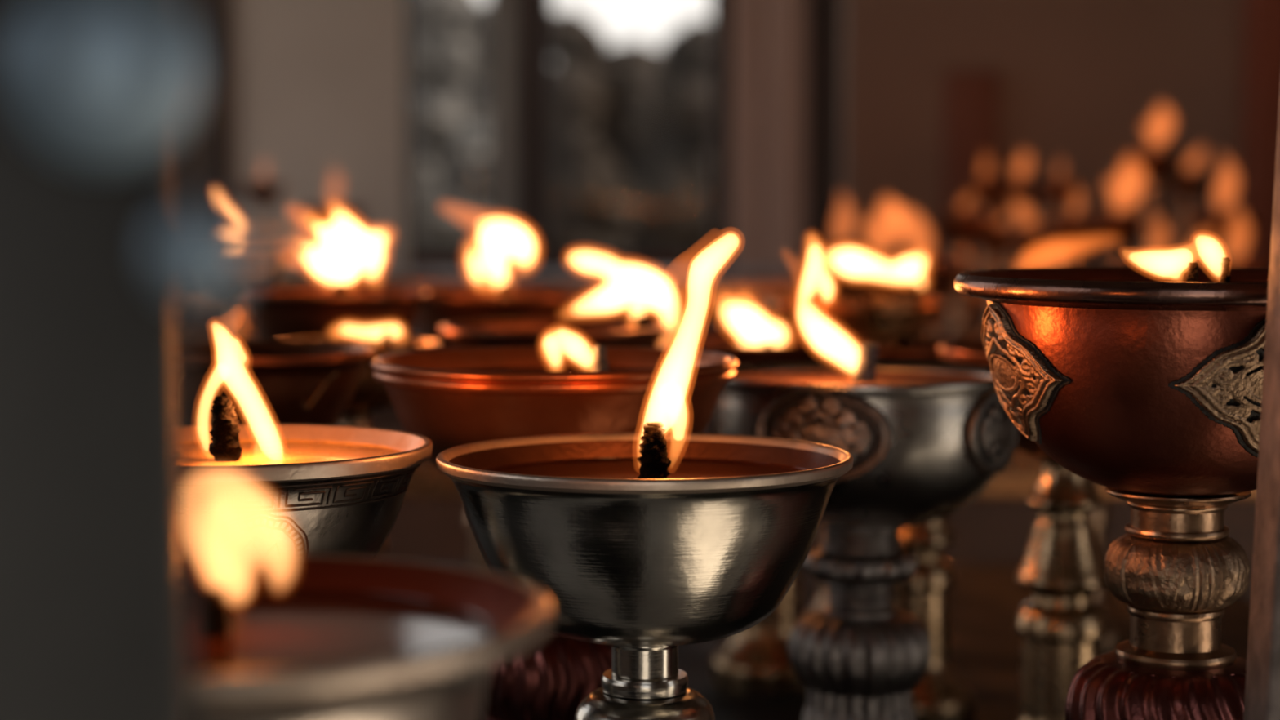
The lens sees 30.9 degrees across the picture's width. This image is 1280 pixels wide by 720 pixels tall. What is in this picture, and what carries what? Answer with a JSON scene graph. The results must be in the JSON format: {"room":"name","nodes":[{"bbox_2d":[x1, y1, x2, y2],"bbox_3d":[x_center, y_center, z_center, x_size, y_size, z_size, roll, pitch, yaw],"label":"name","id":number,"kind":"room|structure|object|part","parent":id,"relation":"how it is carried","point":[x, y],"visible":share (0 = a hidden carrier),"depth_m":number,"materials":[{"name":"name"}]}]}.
{"room":"house of worship","nodes":[
{"label":"house of worship","id":0,"kind":"room"},
{"bbox_2d":[181,0,764,269],"bbox_3d":[-0.879,-0.693,5.013,2.641,2.650,0.100,0,4,0],"label":"wall","id":1,"kind":"structure","parent":0,"point":[316,89],"depth_m":4.98,"materials":[{"name":"grey paint"}]},
{"bbox_2d":[208,0,227,212],"bbox_3d":[-0.903,-0.689,4.948,0.029,2.650,0.030,0,4,0],"label":"trim","id":2,"kind":"structure","parent":1,"relation":"attached to","point":[216,7],"depth_m":4.95,"materials":[{"name":"brown wood"}]},
{"bbox_2d":[404,0,495,260],"bbox_3d":[-0.409,-0.792,5.001,0.194,1.151,0.030,0,4,0],"label":"window","id":3,"kind":"structure","parent":1,"relation":"in","point":[408,3],"depth_m":5.01,"materials":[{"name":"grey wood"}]},
{"bbox_2d":[493,0,519,260],"bbox_3d":[-0.285,-0.790,4.978,0.053,1.151,0.075,0,4,0],"label":"trim","id":4,"kind":"structure","parent":1,"relation":"attached to","point":[505,11],"depth_m":4.96,"materials":[{"name":"grey wood"}]},
{"bbox_2d":[518,0,546,269],"bbox_3d":[-0.231,-0.690,4.968,0.056,2.650,0.110,0,4,0],"label":"trim","id":5,"kind":"structure","parent":1,"relation":"attached to","point":[531,13],"depth_m":4.93,"materials":[{"name":"brown wood"}]},
{"bbox_2d":[546,0,712,260],"bbox_3d":[-0.019,-0.792,5.001,0.368,1.151,0.030,0,4,0],"label":"window","id":6,"kind":"structure","parent":1,"relation":"in","point":[550,256],"depth_m":5.02,"materials":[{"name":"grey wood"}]},
{"bbox_2d":[711,0,731,261],"bbox_3d":[0.175,-0.790,4.966,0.038,1.151,0.100,0,4,0],"label":"trim","id":7,"kind":"structure","parent":1,"relation":"attached to","point":[722,9],"depth_m":4.94,"materials":[{"name":"brown wood"}]},
{"bbox_2d":[729,0,806,269],"bbox_3d":[0.274,-0.690,4.963,0.159,2.650,0.120,0,4,0],"label":"pillar","id":8,"kind":"structure","parent":1,"relation":"attached to","point":[769,37],"depth_m":4.92,"materials":[{"name":"brown wood"}]},
{"bbox_2d":[805,0,841,250],"bbox_3d":[0.402,-0.688,4.938,0.097,2.650,0.050,0,4,0],"label":"trim","id":9,"kind":"structure","parent":1,"relation":"attached to","point":[824,17],"depth_m":4.93,"materials":[{"name":"brown wood"}]},
{"bbox_2d":[840,0,1244,268],"bbox_3d":[1.363,-0.598,3.706,2.074,2.650,0.080,0,4,0],"label":"wall","id":10,"kind":"structure","parent":0,"point":[1084,84],"depth_m":3.68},
{"bbox_2d":[941,70,999,269],"bbox_3d":[0.524,0.134,3.710,0.087,1.189,0.020,0,4,0],"label":"trim","id":11,"kind":"structure","parent":10,"relation":"attached to","point":[971,98],"depth_m":3.67,"materials":[{"name":"brown wood"}]},
{"bbox_2d":[1239,0,1279,266],"bbox_3d":[0.995,-0.593,3.636,0.078,2.650,0.060,0,4,0],"label":"pillar","id":12,"kind":"structure","parent":10,"relation":"attached to","point":[1261,18],"depth_m":3.63,"materials":[{"name":"red wood"}]},
{"bbox_3d":[0.100,0.897,1.770,4.600,0.050,6.800,0,4,0],"label":"floor","id":13,"kind":"structure","parent":0,"visible":0},
{"bbox_2d":[0,0,301,719],"bbox_3d":[-0.132,0.127,0.306,0.175,1.700,0.139,-1,4,-11],"label":"post","id":14,"kind":"object","parent":13,"relation":"on","point":[103,254],"visible":1,"depth_m":0.29,"materials":[{"name":"metal"}]},
{"bbox_3d":[-0.047,-0.013,0.275,0.011,0.011,0.066,0,4,0],"label":"knob","id":15,"kind":"part","parent":14,"relation":"part of","materials":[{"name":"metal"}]},
{"bbox_2d":[186,326,982,417],"bbox_3d":[0.225,0.382,2.824,1.950,0.825,0.362,0,4,0],"label":"step","id":16,"kind":"structure","parent":13,"relation":"on","point":[193,334],"depth_m":2.85,"materials":[{"name":"brown wood"}]},
{"bbox_2d":[299,200,368,287],"bbox_3d":[-0.356,-0.125,2.693,0.079,0.204,0.079,0,4,-4],"label":"lamp","id":17,"kind":"object","parent":16,"relation":"on","point":[334,222],"visible":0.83,"depth_m":2.67,"materials":[{"name":"gold metal"}]},
{"bbox_3d":[-0.356,-0.160,2.691,0.079,0.035,0.079,0,4,0],"label":"lamp shade","id":18,"kind":"part","parent":17,"relation":"part of","materials":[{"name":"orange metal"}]},
{"bbox_3d":[-0.356,-0.096,2.695,0.030,0.093,0.030,0,4,0],"label":"stem","id":19,"kind":"part","parent":17,"relation":"part of","materials":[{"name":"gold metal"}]},
{"bbox_2d":[930,209,991,337],"bbox_3d":[0.385,-0.117,2.779,0.073,0.176,0.073,4,5,40],"label":"lamp","id":20,"kind":"object","parent":16,"relation":"on","point":[961,229],"visible":0.91,"depth_m":2.77,"materials":[{"name":"gold metal"}]},
{"bbox_3d":[0.385,-0.097,2.780,0.028,0.086,0.028,0,4,0],"label":"stem","id":21,"kind":"part","parent":20,"relation":"part of","materials":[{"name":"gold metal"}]},
{"bbox_3d":[0.385,-0.156,2.776,0.074,0.033,0.074,0,4,0],"label":"lamp shade","id":22,"kind":"part","parent":20,"relation":"part of","materials":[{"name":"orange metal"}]},
{"bbox_2d":[976,226,1023,269],"bbox_3d":[0.442,-0.111,2.865,0.063,0.151,0.063,2,5,22],"label":"lamp","id":23,"kind":"object","parent":16,"relation":"on","point":[996,242],"visible":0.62,"depth_m":2.84,"materials":[{"name":"gold metal"}]},
{"bbox_3d":[0.442,-0.094,2.866,0.024,0.074,0.024,0,4,0],"label":"stem","id":24,"kind":"part","parent":23,"relation":"part of","materials":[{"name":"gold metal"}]},
{"bbox_3d":[0.442,-0.145,2.862,0.063,0.028,0.063,0,4,0],"label":"lamp shade","id":25,"kind":"part","parent":23,"relation":"part of","materials":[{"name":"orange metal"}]},
{"bbox_2d":[1005,228,1061,267],"bbox_3d":[0.457,-0.107,2.694,0.063,0.169,0.063,-2,5,-22],"label":"lamp","id":26,"kind":"object","parent":16,"relation":"on","point":[1033,246],"visible":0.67,"depth_m":2.67,"materials":[{"name":"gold metal"}]},
{"bbox_3d":[0.457,-0.081,2.696,0.024,0.074,0.024,0,4,0],"label":"stem","id":27,"kind":"part","parent":26,"relation":"part of","materials":[{"name":"metal"}]},
{"bbox_3d":[0.457,-0.132,2.692,0.063,0.028,0.063,0,4,0],"label":"lamp shade","id":28,"kind":"part","parent":26,"relation":"part of","materials":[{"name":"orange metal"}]},
{"bbox_2d":[1045,214,1105,266],"bbox_3d":[0.522,-0.121,2.779,0.071,0.185,0.071,-4,5,-40],"label":"lamp","id":29,"kind":"object","parent":16,"relation":"on","point":[1075,233],"visible":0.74,"depth_m":2.76,"materials":[{"name":"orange metal"}]},
{"bbox_3d":[0.522,-0.095,2.780,0.027,0.084,0.027,0,4,0],"label":"stem","id":30,"kind":"part","parent":29,"relation":"part of","materials":[{"name":"metal"}]},
{"bbox_3d":[0.522,-0.152,2.776,0.071,0.032,0.071,0,4,0],"label":"lamp shade","id":31,"kind":"part","parent":29,"relation":"part of","materials":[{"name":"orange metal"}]},
{"bbox_2d":[1089,211,1149,266],"bbox_3d":[0.593,-0.144,2.862,0.072,0.219,0.072,0,4,0],"label":"lamp","id":32,"kind":"object","parent":16,"relation":"on","point":[1118,230],"visible":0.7,"depth_m":2.84,"materials":[{"name":"gold metal"}]},
{"bbox_3d":[0.593,-0.102,2.865,0.027,0.085,0.027,0,4,0],"label":"stem","id":33,"kind":"part","parent":32,"relation":"part of","materials":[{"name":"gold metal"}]},
{"bbox_3d":[0.593,-0.161,2.861,0.072,0.032,0.072,0,4,0],"label":"lamp shade","id":34,"kind":"part","parent":32,"relation":"part of","materials":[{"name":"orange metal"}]},
{"bbox_2d":[1191,208,1257,265],"bbox_3d":[0.678,-0.133,2.692,0.074,0.220,0.074,3,5,31],"label":"lamp","id":35,"kind":"object","parent":16,"relation":"on","point":[1223,229],"visible":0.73,"depth_m":2.67,"materials":[{"name":"gold metal"}]},
{"bbox_3d":[0.678,-0.092,2.696,0.028,0.088,0.028,0,4,0],"label":"stem","id":36,"kind":"part","parent":35,"relation":"part of","materials":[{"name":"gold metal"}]},
{"bbox_3d":[0.678,-0.152,2.691,0.075,0.033,0.075,0,4,0],"label":"lamp shade","id":37,"kind":"part","parent":35,"relation":"part of","materials":[{"name":"orange metal"}]},
{"bbox_2d":[185,269,987,326],"bbox_3d":[0.225,0.324,3.201,1.950,0.885,0.382,0,4,0],"label":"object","id":38,"kind":"structure","parent":13,"relation":"on","point":[672,297],"depth_m":2.99,"materials":[{"name":"brown wood"}]},
{"bbox_2d":[239,178,287,232],"bbox_3d":[-0.496,-0.188,3.049,0.063,0.159,0.063,4,5,40],"label":"lamp","id":39,"kind":"object","parent":38,"relation":"on","point":[263,194],"visible":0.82,"depth_m":3.03,"materials":[{"name":"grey metal"}]},
{"bbox_3d":[-0.496,-0.218,3.047,0.063,0.028,0.063,0,4,0],"label":"lamp shade","id":40,"kind":"part","parent":39,"relation":"part of","materials":[{"name":"orange metal"}]},
{"bbox_3d":[-0.496,-0.167,3.051,0.024,0.074,0.024,0,4,0],"label":"stem","id":41,"kind":"part","parent":39,"relation":"part of","materials":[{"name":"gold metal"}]},
{"bbox_3d":[0.225,-0.082,2.986,1.950,0.036,0.012,0,4,0],"label":"edge rail","id":42,"kind":"part","parent":38,"relation":"part of","materials":[{"name":"metal"}]},
{"bbox_2d":[960,177,1008,271],"bbox_3d":[0.466,-0.199,3.134,0.064,0.169,0.064,1,4,13],"label":"lamp","id":43,"kind":"object","parent":38,"relation":"on","point":[984,193],"visible":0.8,"depth_m":3.12,"materials":[{"name":"gold metal"}]},
{"bbox_3d":[0.466,-0.174,3.136,0.024,0.075,0.024,0,4,0],"label":"stem","id":44,"kind":"part","parent":43,"relation":"part of","materials":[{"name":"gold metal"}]},
{"bbox_3d":[0.466,-0.226,3.132,0.064,0.029,0.064,0,4,0],"label":"lamp shade","id":45,"kind":"part","parent":43,"relation":"part of","materials":[{"name":"orange metal"}]},
{"bbox_2d":[1001,179,1038,268],"bbox_3d":[0.526,-0.207,3.219,0.063,0.172,0.063,-2,5,-22],"label":"lamp","id":46,"kind":"object","parent":38,"relation":"on","point":[1018,194],"visible":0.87,"depth_m":3.21,"materials":[{"name":"gold metal"}]},
{"bbox_3d":[0.526,-0.180,3.220,0.024,0.074,0.024,0,4,0],"label":"stem","id":47,"kind":"part","parent":46,"relation":"part of","materials":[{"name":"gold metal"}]},
{"bbox_3d":[0.526,-0.231,3.217,0.063,0.028,0.063,0,4,0],"label":"lamp shade","id":48,"kind":"part","parent":46,"relation":"part of","materials":[{"name":"orange metal"}]},
{"bbox_2d":[1034,177,1084,267],"bbox_3d":[0.552,-0.189,3.049,0.063,0.160,0.063,-1,4,-13],"label":"lamp","id":49,"kind":"object","parent":38,"relation":"on","point":[1059,193],"visible":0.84,"depth_m":3.04,"materials":[{"name":"gold metal"}]},
{"bbox_3d":[0.552,-0.168,3.051,0.024,0.075,0.024,0,4,0],"label":"stem","id":50,"kind":"part","parent":49,"relation":"part of","materials":[{"name":"metal"}]},
{"bbox_3d":[0.552,-0.219,3.047,0.064,0.028,0.064,0,4,0],"label":"lamp shade","id":51,"kind":"part","parent":49,"relation":"part of","materials":[{"name":"orange metal"}]},
{"bbox_2d":[1121,146,1185,265],"bbox_3d":[0.694,-0.232,3.131,0.084,0.234,0.084,-2,5,-22],"label":"lamp","id":52,"kind":"object","parent":38,"relation":"on","point":[1153,166],"visible":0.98,"depth_m":3.12,"materials":[{"name":"gold metal"}]},
{"bbox_3d":[0.694,-0.193,3.134,0.032,0.099,0.032,0,4,0],"label":"stem","id":53,"kind":"part","parent":52,"relation":"part of","materials":[{"name":"gold metal"}]},
{"bbox_3d":[0.694,-0.261,3.129,0.084,0.038,0.084,0,4,0],"label":"lamp shade","id":54,"kind":"part","parent":52,"relation":"part of","materials":[{"name":"orange metal"}]},
{"bbox_2d":[1165,170,1213,264],"bbox_3d":[0.762,-0.210,3.218,0.069,0.178,0.069,0,4,4],"label":"lamp","id":55,"kind":"object","parent":38,"relation":"on","point":[1188,187],"visible":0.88,"depth_m":3.21,"materials":[{"name":"gold metal"}]},
{"bbox_3d":[0.762,-0.185,3.220,0.026,0.081,0.026,0,4,0],"label":"stem","id":56,"kind":"part","parent":55,"relation":"part of","materials":[{"name":"gold metal"}]},
{"bbox_3d":[0.762,-0.241,3.216,0.069,0.031,0.069,0,4,0],"label":"lamp shade","id":57,"kind":"part","parent":55,"relation":"part of","materials":[{"name":"orange metal"}]},
{"bbox_2d":[368,417,1256,599],"bbox_3d":[0.225,0.450,2.443,1.950,0.745,0.392,0,4,0],"label":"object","id":58,"kind":"structure","parent":13,"relation":"on","point":[997,526],"depth_m":2.24,"materials":[{"name":"brown wood"}]},
{"bbox_3d":[0.225,0.114,2.228,1.950,0.036,0.012,0,4,0],"label":"edge rail","id":59,"kind":"part","parent":58,"relation":"part of","materials":[{"name":"orange metal"}]},
{"bbox_2d":[795,241,887,293],"bbox_3d":[0.203,-0.045,2.338,0.092,0.257,0.092,0,4,4],"label":"lamp","id":60,"kind":"object","parent":58,"relation":"on","point":[841,269],"visible":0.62,"depth_m":2.31,"materials":[{"name":"orange metal"}]},
{"bbox_2d":[862,261,920,293],"bbox_3d":[0.247,-0.048,2.423,0.091,0.251,0.091,0,4,4],"label":"flame","id":61,"kind":"object","parent":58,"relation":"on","point":[892,277],"visible":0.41,"depth_m":2.39,"materials":[{"name":"gold metal"}]},
{"bbox_2d":[902,254,968,337],"bbox_3d":[0.310,-0.052,2.508,0.090,0.246,0.090,-1,4,-13],"label":"lamp","id":62,"kind":"object","parent":58,"relation":"on","point":[937,278],"visible":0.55,"depth_m":2.47,"materials":[{"name":"gold metal"}]},
{"bbox_3d":[0.310,-0.013,2.511,0.034,0.106,0.034,0,4,0],"label":"stem","id":63,"kind":"part","parent":62,"relation":"part of","materials":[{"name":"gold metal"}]},
{"bbox_3d":[0.310,-0.085,2.505,0.090,0.040,0.090,0,4,0],"label":"lamp shade","id":64,"kind":"part","parent":62,"relation":"part of","materials":[{"name":"orange metal"}]},
{"bbox_2d":[1111,257,1187,266],"bbox_3d":[0.521,-0.033,2.339,0.090,0.234,0.090,0,4,0],"label":"lamp","id":65,"kind":"object","parent":58,"relation":"on","point":[1157,262],"visible":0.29,"depth_m":2.36,"materials":[{"name":"gold metal"}]},
{"bbox_3d":[0.521,-0.074,2.336,0.091,0.040,0.091,0,4,0],"label":"lamp shade","id":66,"kind":"part","parent":65,"relation":"part of","materials":[{"name":"orange metal"}]},
{"bbox_2d":[1150,257,1236,267],"bbox_3d":[0.577,-0.032,2.424,0.090,0.219,0.090,-2,5,-22],"label":"lamp","id":67,"kind":"object","parent":58,"relation":"on","point":[1193,259],"visible":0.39,"depth_m":2.45,"materials":[{"name":"gold metal"}]},
{"bbox_3d":[0.577,-0.079,2.421,0.090,0.040,0.090,0,4,0],"label":"lamp shade","id":68,"kind":"part","parent":67,"relation":"part of","materials":[{"name":"orange metal"}]},
{"bbox_2d":[1231,259,1269,268],"bbox_3d":[0.644,-0.050,2.508,0.087,0.242,0.087,3,5,31],"label":"lamp","id":69,"kind":"object","parent":58,"relation":"on","point":[1236,262],"visible":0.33,"depth_m":2.50,"materials":[{"name":"gold metal"}]},
{"bbox_3d":[0.644,-0.081,2.506,0.088,0.039,0.088,0,4,0],"label":"lamp shade","id":70,"kind":"part","parent":69,"relation":"part of","materials":[{"name":"orange metal"}]},
{"bbox_2d":[442,563,1249,719],"bbox_3d":[-0.085,0.553,1.337,1.070,0.700,1.114,0,4,0],"label":"table","id":71,"kind":"object","parent":13,"relation":"on","point":[985,600],"visible":0.02,"depth_m":1.52,"materials":[{"name":"paint"}]},
{"bbox_2d":[222,253,288,341],"bbox_3d":[-0.282,0.029,1.627,0.076,0.302,0.076,3,5,32],"label":"lamp","id":72,"kind":"object","parent":71,"relation":"on","point":[262,273],"visible":0.15,"depth_m":1.61,"materials":[{"name":"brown metal"}]},
{"bbox_3d":[-0.282,0.025,1.626,0.029,0.138,0.029,0,4,0],"label":"stem","id":73,"kind":"part","parent":72,"relation":"part of","materials":[{"name":"gold metal"}]},
{"bbox_3d":[-0.282,-0.060,1.620,0.074,0.032,0.074,0,4,0],"label":"lamp shade","id":74,"kind":"part","parent":72,"relation":"part of","materials":[{"name":"silver metal"}]},
{"bbox_2d":[186,340,375,425],"bbox_3d":[-0.174,0.106,1.061,0.107,0.231,0.107,-4,6,-43],"label":"lamp","id":75,"kind":"object","parent":71,"relation":"on","point":[265,381],"visible":0.45,"depth_m":1.02,"materials":[{"name":"orange metal"}]},
{"bbox_2d":[186,395,432,556],"bbox_3d":[-0.141,0.110,0.810,0.137,0.260,0.137,-1,4,-15],"label":"lamp","id":76,"kind":"object","parent":71,"relation":"on","point":[254,488],"visible":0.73,"depth_m":0.77,"materials":[{"name":"grey metal"}]},
{"bbox_3d":[-0.141,0.061,0.807,0.132,0.053,0.132,0,4,0],"label":"lamp shade","id":77,"kind":"part","parent":76,"relation":"part of","materials":[{"name":"grey metal"}]},
{"bbox_2d":[238,282,428,425],"bbox_3d":[-0.181,0.051,1.377,0.112,0.296,0.112,-1,4,-15],"label":"lamp","id":78,"kind":"object","parent":71,"relation":"on","point":[340,310],"visible":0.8,"depth_m":1.33,"materials":[{"name":"orange metal"}]},
{"bbox_3d":[-0.181,-0.014,1.373,0.108,0.046,0.108,0,4,0],"label":"lamp shade","id":79,"kind":"part","parent":78,"relation":"part of","materials":[{"name":"orange metal"}]},
{"bbox_3d":[-0.181,0.064,1.378,0.042,0.111,0.042,0,4,0],"label":"stem","id":80,"kind":"part","parent":78,"relation":"part of","materials":[{"name":"metal"}]},
{"bbox_2d":[280,329,439,557],"bbox_3d":[-0.148,0.094,1.210,0.089,0.233,0.089,-4,6,-43],"label":"lamp","id":81,"kind":"object","parent":71,"relation":"on","point":[369,396],"visible":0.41,"depth_m":1.19,"materials":[{"name":"orange metal"}]},
{"bbox_3d":[-0.149,0.080,1.209,0.033,0.107,0.033,0,4,0],"label":"stem","id":82,"kind":"part","parent":81,"relation":"part of","materials":[{"name":"metal"}]},
{"bbox_3d":[-0.149,0.010,1.204,0.088,0.034,0.088,0,4,0],"label":"lamp shade","id":83,"kind":"part","parent":81,"relation":"part of","materials":[{"name":"orange metal"}]},
{"bbox_2d":[416,282,595,572],"bbox_3d":[-0.090,0.043,1.507,0.124,0.293,0.124,2,5,29],"label":"lamp","id":84,"kind":"object","parent":71,"relation":"on","point":[439,307],"visible":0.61,"depth_m":1.46,"materials":[{"name":"orange metal"}]},
{"bbox_3d":[-0.090,0.062,1.508,0.046,0.102,0.046,0,4,0],"label":"stem","id":85,"kind":"part","parent":84,"relation":"part of","materials":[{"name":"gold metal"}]},
{"bbox_3d":[-0.090,-0.014,1.503,0.120,0.051,0.120,0,4,0],"label":"lamp shade","id":86,"kind":"part","parent":84,"relation":"part of","materials":[{"name":"orange metal"}]},
{"bbox_2d":[370,345,737,719],"bbox_3d":[-0.034,0.107,0.940,0.147,0.247,0.147,-1,4,-15],"label":"lamp","id":87,"kind":"object","parent":71,"relation":"on","point":[451,397],"visible":0.47,"depth_m":0.89,"materials":[{"name":"orange metal"}]},
{"bbox_3d":[-0.034,0.032,0.935,0.138,0.047,0.138,0,4,0],"label":"lamp shade","id":88,"kind":"part","parent":87,"relation":"part of","materials":[{"name":"orange metal"}]},
{"bbox_2d":[438,314,671,348],"bbox_3d":[-0.040,0.075,1.209,0.127,0.272,0.120,0,4,0],"label":"lamp","id":89,"kind":"object","parent":71,"relation":"on","point":[642,332],"visible":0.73,"depth_m":1.17,"materials":[{"name":"orange metal"}]},
{"bbox_3d":[-0.044,0.011,1.204,0.117,0.050,0.117,0,4,0],"label":"lamp shade","id":90,"kind":"part","parent":89,"relation":"part of","materials":[{"name":"orange metal"}]},
{"bbox_2d":[435,421,853,719],"bbox_3d":[0.002,0.098,0.789,0.141,0.287,0.141,4,6,43],"label":"lamp","id":91,"kind":"object","parent":71,"relation":"on","point":[649,544],"visible":1,"depth_m":0.74,"materials":[{"name":"silver metal"}]},
{"bbox_3d":[0.002,0.104,0.790,0.030,0.018,0.030,0,4,0],"label":"stem","id":92,"kind":"part","parent":91,"relation":"part of","materials":[{"name":"silver metal"}]},
{"bbox_3d":[0.002,0.066,0.787,0.137,0.058,0.137,0,4,0],"label":"lamp shade","id":93,"kind":"part","parent":91,"relation":"part of","materials":[{"name":"silver metal"}]},
{"bbox_2d":[669,332,866,693],"bbox_3d":[0.079,0.076,1.409,0.125,0.240,0.125,0,4,0],"label":"lamp","id":94,"kind":"object","parent":71,"relation":"on","point":[755,659],"visible":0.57,"depth_m":1.39,"materials":[{"name":"orange metal"}]},
{"bbox_3d":[0.079,0.016,1.405,0.119,0.050,0.119,0,4,0],"label":"lamp shade","id":95,"kind":"part","parent":94,"relation":"part of","materials":[{"name":"orange metal"}]},
{"bbox_2d":[760,282,942,613],"bbox_3d":[0.137,0.056,1.508,0.118,0.266,0.118,2,5,29],"label":"lamp","id":96,"kind":"object","parent":71,"relation":"on","point":[868,315],"visible":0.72,"depth_m":1.46,"materials":[{"name":"orange metal"}]},
{"bbox_3d":[0.137,-0.015,1.503,0.111,0.038,0.111,0,4,0],"label":"lamp shade","id":97,"kind":"part","parent":96,"relation":"part of","materials":[{"name":"orange metal"}]},
{"bbox_2d":[706,342,1017,719],"bbox_3d":[0.098,0.083,1.028,0.137,0.282,0.138,0,4,0],"label":"lamp","id":98,"kind":"object","parent":71,"relation":"on","point":[923,440],"visible":0.73,"depth_m":1.00,"materials":[{"name":"silver metal"}]},
{"bbox_3d":[0.098,0.042,1.026,0.131,0.062,0.131,0,4,0],"label":"lamp shade","id":99,"kind":"part","parent":98,"relation":"part of","materials":[{"name":"silver metal"}]},
{"bbox_3d":[0.098,0.093,1.030,0.037,0.041,0.037,0,4,0],"label":"stem","id":100,"kind":"part","parent":98,"relation":"part of","materials":[{"name":"metal"}]},
{"bbox_2d":[816,334,981,719],"bbox_3d":[0.157,0.095,1.310,0.115,0.218,0.115,4,6,43],"label":"lamp","id":101,"kind":"object","parent":71,"relation":"on","point":[941,694],"visible":0.32,"depth_m":1.30,"materials":[{"name":"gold metal"}]},
{"bbox_3d":[0.157,0.018,1.305,0.112,0.048,0.112,0,4,0],"label":"lamp shade","id":102,"kind":"part","parent":101,"relation":"part of","materials":[{"name":"orange metal"}]},
{"bbox_3d":[0.157,0.087,1.310,0.043,0.090,0.043,0,4,0],"label":"stem","id":103,"kind":"part","parent":101,"relation":"part of","materials":[{"name":"gold metal"}]},
{"bbox_2d":[937,340,1110,719],"bbox_3d":[0.212,0.102,1.161,0.129,0.225,0.129,0,4,0],"label":"lamp","id":104,"kind":"object","parent":71,"relation":"on","point":[1062,627],"visible":0.43,"depth_m":1.15,"materials":[{"name":"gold metal"}]},
{"bbox_3d":[0.212,0.023,1.155,0.121,0.049,0.121,0,4,0],"label":"lamp shade","id":105,"kind":"part","parent":104,"relation":"part of","materials":[{"name":"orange metal"}]},
{"bbox_3d":[0.212,0.094,1.160,0.047,0.094,0.047,0,4,0],"label":"stem","id":106,"kind":"part","parent":104,"relation":"part of","materials":[{"name":"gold metal"}]},
{"bbox_2d":[1089,481,1128,654],"bbox_3d":[0.287,0.053,1.508,0.113,0.272,0.113,-1,4,-18],"label":"lamp","id":107,"kind":"object","parent":71,"relation":"on","point":[1101,517],"visible":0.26,"depth_m":1.50,"materials":[{"name":"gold metal"}]},
{"bbox_3d":[0.287,0.055,1.508,0.043,0.111,0.043,0,4,0],"label":"stem","id":108,"kind":"part","parent":107,"relation":"part of","materials":[{"name":"gold metal"}]},
{"bbox_2d":[954,257,1269,719],"bbox_3d":[0.187,0.097,0.809,0.156,0.286,0.156,1,4,10],"label":"lamp","id":109,"kind":"object","parent":71,"relation":"on","point":[1144,384],"visible":0.97,"depth_m":0.77,"materials":[{"name":"orange metal"}]},
{"bbox_3d":[0.187,0.012,0.803,0.133,0.066,0.133,0,4,0],"label":"lamp shade","id":110,"kind":"part","parent":109,"relation":"part of","materials":[{"name":"orange metal"}]},
{"bbox_3d":[0.187,0.075,0.808,0.050,0.060,0.050,0,4,0],"label":"stem","id":111,"kind":"part","parent":109,"relation":"part of","materials":[{"name":"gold metal"}]},
{"bbox_2d":[1243,88,1279,719],"bbox_3d":[0.199,0.249,0.697,0.098,1.400,0.026,0,4,0],"label":"post","id":112,"kind":"object","parent":13,"relation":"on","point":[1262,687],"visible":1,"depth_m":0.68,"materials":[{"name":"wood"}]},
{"bbox_3d":[-0.100,0.610,0.556,0.200,0.700,0.220,0,4,0],"label":"lamp stand","id":113,"kind":"object","parent":13,"relation":"on","visible":0},
{"bbox_2d":[189,553,553,719],"bbox_3d":[-0.088,0.142,0.488,0.144,0.243,0.144,0,4,0],"label":"lamp","id":114,"kind":"object","parent":113,"relation":"on","point":[273,636],"visible":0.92,"depth_m":0.48,"materials":[{"name":"silver metal"}]},
{"bbox_3d":[-0.088,0.082,0.483,0.140,0.054,0.140,0,4,0],"label":"lamp shade","id":115,"kind":"part","parent":114,"relation":"part of","materials":[{"name":"silver metal"}]},
{"label":"outside","id":116,"kind":"structure","parent":0,"visible":0},
{"bbox_3d":[0.000,0.742,5.068,28.000,0.100,34.000,0,4,0],"label":"ground","id":117,"kind":"structure","parent":116,"visible":0},
{"bbox_2d":[412,0,488,253],"bbox_3d":[-0.996,-0.830,11.295,0.695,2.127,0.561,0,4,0],"label":"tree","id":118,"kind":"object","parent":117,"relation":"on","point":[443,38],"visible":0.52,"depth_m":11.07,"materials":[{"name":"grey plant"}]},
{"bbox_2d":[453,126,490,253],"bbox_3d":[-0.620,-0.218,8.622,0.137,1.297,0.030,0,4,0],"label":"signboard","id":119,"kind":"object","parent":117,"relation":"on","point":[472,136],"visible":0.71,"depth_m":8.56,"materials":[{"name":"white paint"}]},
{"bbox_3d":[-0.620,-0.183,8.625,0.015,1.226,0.020,0,4,0],"label":"post","id":120,"kind":"part","parent":119,"relation":"part of","materials":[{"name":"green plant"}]},
{"bbox_2d":[456,0,490,253],"bbox_3d":[-0.574,-0.575,9.576,0.406,1.868,0.329,0,4,0],"label":"tree","id":121,"kind":"object","parent":117,"relation":"on","point":[475,101],"visible":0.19,"depth_m":9.47,"materials":[{"name":"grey plant"}]},
{"bbox_2d":[551,8,634,253],"bbox_3d":[-0.259,-0.411,8.388,0.517,1.715,0.418,0,4,0],"label":"tree","id":122,"kind":"object","parent":117,"relation":"on","point":[588,218],"visible":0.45,"depth_m":8.27,"materials":[{"name":"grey plant"}]},
{"bbox_2d":[595,38,662,253],"bbox_3d":[-0.042,-0.565,10.378,0.720,1.732,0.617,2,5,28],"label":"tree","id":123,"kind":"object","parent":117,"relation":"on","point":[626,130],"visible":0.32,"depth_m":10.20,"materials":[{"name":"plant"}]},
{"bbox_2d":[633,18,710,253],"bbox_3d":[0.210,-0.490,9.294,0.497,1.740,0.407,1,4,14],"label":"tree","id":124,"kind":"object","parent":117,"relation":"on","point":[676,220],"visible":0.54,"depth_m":9.14,"materials":[{"name":"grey plant"}]}
]}

